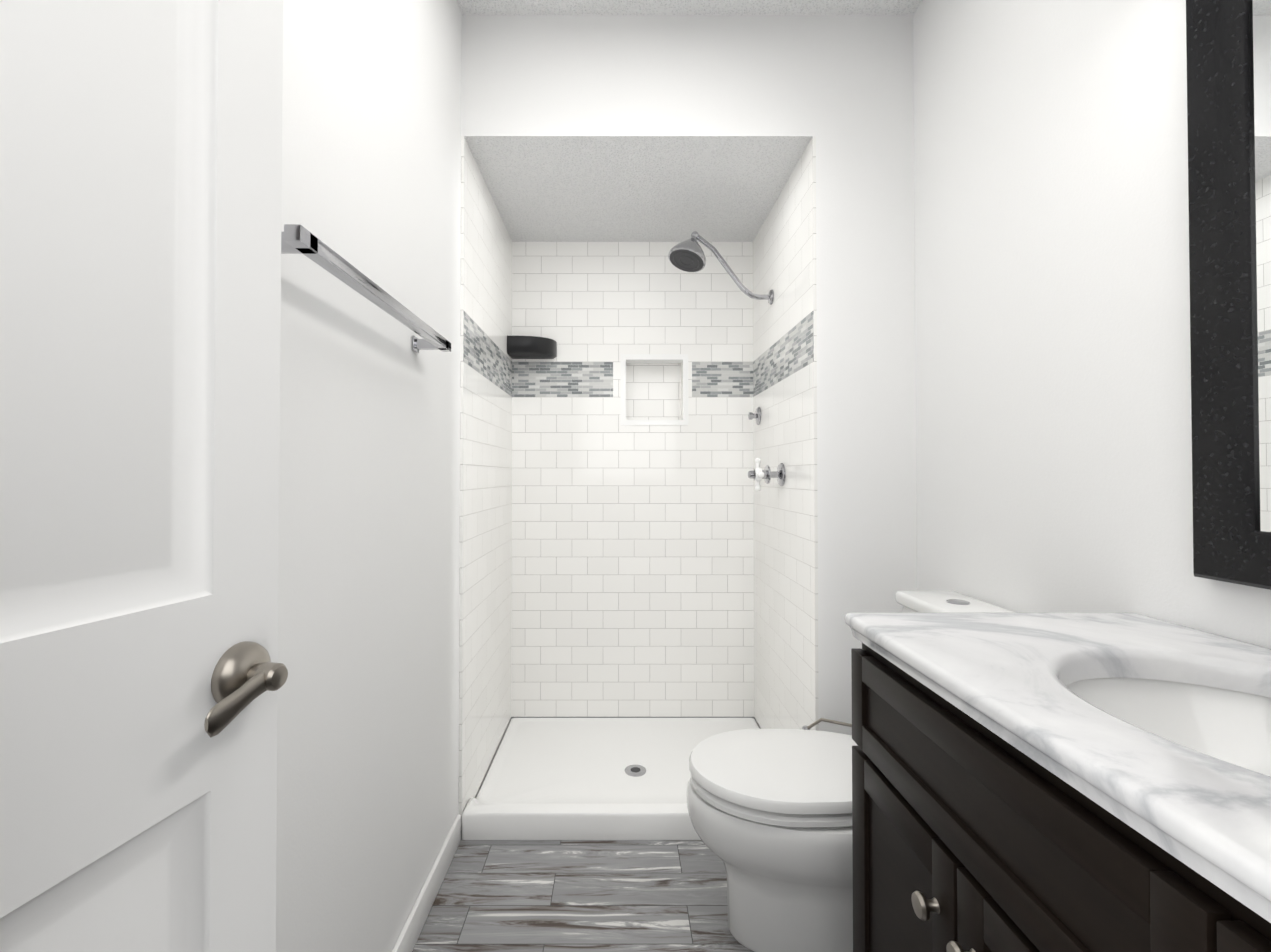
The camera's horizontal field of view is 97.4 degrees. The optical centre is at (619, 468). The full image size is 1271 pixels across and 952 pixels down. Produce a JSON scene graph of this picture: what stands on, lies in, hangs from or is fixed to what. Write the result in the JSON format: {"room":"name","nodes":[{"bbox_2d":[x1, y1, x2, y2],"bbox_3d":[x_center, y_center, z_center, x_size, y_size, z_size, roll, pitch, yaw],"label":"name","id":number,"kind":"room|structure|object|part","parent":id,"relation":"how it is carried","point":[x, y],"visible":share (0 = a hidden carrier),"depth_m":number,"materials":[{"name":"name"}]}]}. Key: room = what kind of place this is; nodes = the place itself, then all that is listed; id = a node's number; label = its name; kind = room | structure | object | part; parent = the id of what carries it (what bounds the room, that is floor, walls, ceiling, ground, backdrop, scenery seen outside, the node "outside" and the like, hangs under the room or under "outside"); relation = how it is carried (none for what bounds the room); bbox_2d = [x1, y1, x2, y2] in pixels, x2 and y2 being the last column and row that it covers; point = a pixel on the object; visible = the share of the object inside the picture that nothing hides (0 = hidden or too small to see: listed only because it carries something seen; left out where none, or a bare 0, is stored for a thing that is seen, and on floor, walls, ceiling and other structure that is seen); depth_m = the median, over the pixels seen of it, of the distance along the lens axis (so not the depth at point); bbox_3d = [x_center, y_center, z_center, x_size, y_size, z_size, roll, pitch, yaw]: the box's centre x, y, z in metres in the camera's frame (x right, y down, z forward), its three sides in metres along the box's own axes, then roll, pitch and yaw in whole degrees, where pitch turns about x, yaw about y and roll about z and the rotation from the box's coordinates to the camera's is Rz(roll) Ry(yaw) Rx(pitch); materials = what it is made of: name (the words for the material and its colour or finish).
{"room":"bathroom","nodes":[
{"label":"bathroom","id":0,"kind":"room"},
{"bbox_2d":[276,0,461,951],"bbox_3d":[-0.532,-0.169,0.850,0.001,2.740,2.024,0,-1,0],"label":"wall","id":1,"kind":"structure","parent":0,"point":[368,658],"depth_m":1.18,"materials":[{"name":"white paint"}]},
{"bbox_2d":[0,0,287,951],"bbox_3d":[-0.421,0.046,0.244,0.205,2.270,0.694,0,-1,0],"label":"door","id":2,"kind":"structure","parent":1,"relation":"in","point":[142,676],"depth_m":0.45,"materials":[{"name":"white paint"}]},
{"bbox_2d":[281,224,450,352],"bbox_3d":[-0.488,-0.325,1.130,0.084,0.038,0.700,0,-1,0],"label":"towel rail","id":3,"kind":"object","parent":1,"relation":"attached to","point":[298,239],"visible":0.71,"depth_m":0.96,"materials":[{"name":"silver metal"}]},
{"bbox_2d":[392,815,460,951],"bbox_3d":[-0.525,1.164,1.252,0.013,0.085,1.144,0,-1,0],"label":"baseboard","id":4,"kind":"structure","parent":1,"relation":"attached to","point":[413,926],"depth_m":1.52,"materials":[{"name":"white paint"}]},
{"bbox_2d":[459,136,511,826],"bbox_3d":[-0.528,0.040,2.282,0.010,2.300,0.846,0,-1,0],"label":"wall","id":5,"kind":"structure","parent":1,"relation":"attached to","point":[485,607],"depth_m":2.14,"materials":[{"name":"tile"}]},
{"bbox_2d":[412,722,753,951],"bbox_3d":[0.228,1.207,1.260,1.520,0.001,2.880,0,-1,0],"label":"floor","id":6,"kind":"structure","parent":0,"point":[581,896],"depth_m":1.57,"materials":[{"name":"grey tile"}]},
{"bbox_2d":[462,718,759,839],"bbox_3d":[0.062,1.178,2.257,1.166,0.083,0.862,0,-1,0],"label":"pan","id":7,"kind":"object","parent":6,"relation":"on","point":[586,778],"visible":0.73,"depth_m":2.15,"materials":[{"name":"white plastic"}]},
{"bbox_2d":[687,591,1012,951],"bbox_3d":[0.576,0.780,1.543,0.803,0.860,0.556,0,-1,0],"label":"toilet","id":8,"kind":"object","parent":6,"relation":"on","point":[770,812],"visible":0.52,"depth_m":1.36,"materials":[{"name":"white ceramic"}]},
{"bbox_2d":[844,612,1270,951],"bbox_3d":[0.695,0.685,0.585,0.581,1.026,0.961,0,-1,0],"label":"bathroom vanity","id":9,"kind":"object","parent":6,"relation":"on","point":[969,834],"depth_m":0.70,"materials":[{"name":"brown wood"}]},
{"bbox_3d":[0.706,0.317,0.590,0.559,0.290,0.961,0,-1,0],"label":"bathroom vanity top","id":10,"kind":"part","parent":9,"relation":"part of","materials":[{"name":"white stone"}]},
{"bbox_2d":[464,136,812,241],"bbox_3d":[0.062,-1.110,2.302,1.190,0.001,0.856,0,-1,0],"label":"ceiling","id":11,"kind":"structure","parent":0,"point":[627,188],"depth_m":2.18,"materials":[{"name":"white paint"}]},
{"bbox_2d":[461,15,916,829],"bbox_3d":[0.228,-0.155,1.862,1.520,2.740,0.002,0,-1,0],"label":"wall","id":12,"kind":"structure","parent":0,"point":[841,87],"depth_m":1.85,"materials":[{"name":"white paint"}]},
{"bbox_2d":[511,242,753,716],"bbox_3d":[0.062,0.046,2.748,1.170,2.300,0.094,0,-1,0],"label":"wall","id":13,"kind":"structure","parent":12,"relation":"attached to","point":[632,521],"depth_m":2.71,"materials":[{"name":"tile"}]},
{"bbox_2d":[507,336,556,358],"bbox_3d":[-0.414,-0.573,2.646,0.215,0.081,0.133,0,-1,0],"label":"soap shelf","id":14,"kind":"object","parent":13,"relation":"attached to","point":[526,347],"visible":1,"depth_m":2.60,"materials":[{"name":"black plastic"}]},
{"bbox_2d":[753,136,818,730],"bbox_3d":[0.652,0.040,2.283,0.010,2.300,0.846,0,-1,0],"label":"wall","id":15,"kind":"structure","parent":12,"relation":"attached to","point":[785,516],"depth_m":2.16,"materials":[{"name":"tile"}]},
{"bbox_2d":[668,231,773,304],"bbox_3d":[0.425,-0.854,2.353,0.442,0.312,0.160,0,-1,0],"label":"shower head","id":16,"kind":"object","parent":15,"relation":"attached to","point":[688,255],"visible":1,"depth_m":2.37},
{"bbox_2d":[748,407,760,424],"bbox_3d":[0.621,-0.244,2.594,0.049,0.084,0.084,0,-1,0],"label":"shower valve","id":17,"kind":"object","parent":15,"relation":"attached to","point":[757,415],"depth_m":2.58,"materials":[{"name":"silver metal"}]},
{"bbox_2d":[748,458,784,490],"bbox_3d":[0.578,0.025,2.225,0.136,0.135,0.135,0,-1,0],"label":"shower valve","id":18,"kind":"object","parent":15,"relation":"attached to","point":[758,474],"depth_m":2.21,"materials":[{"name":"silver metal"}]},
{"bbox_2d":[457,0,922,14],"bbox_3d":[0.228,-1.539,0.868,1.520,0.001,2.024,0,-1,0],"label":"ceiling","id":19,"kind":"structure","parent":0,"point":[688,7],"depth_m":1.85,"materials":[{"name":"white paint"}]},
{"bbox_2d":[913,0,1270,648],"bbox_3d":[0.988,-0.169,0.850,0.001,2.740,2.024,0,-1,0],"label":"wall","id":20,"kind":"structure","parent":0,"point":[1053,388],"depth_m":1.26,"materials":[{"name":"white paint"}]},
{"bbox_2d":[1186,0,1270,589],"bbox_3d":[0.970,-0.384,0.521,0.033,1.118,0.840,0,-1,0],"label":"mirror","id":21,"kind":"object","parent":20,"relation":"attached to","point":[1228,45],"visible":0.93,"depth_m":0.88,"materials":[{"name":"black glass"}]}
]}

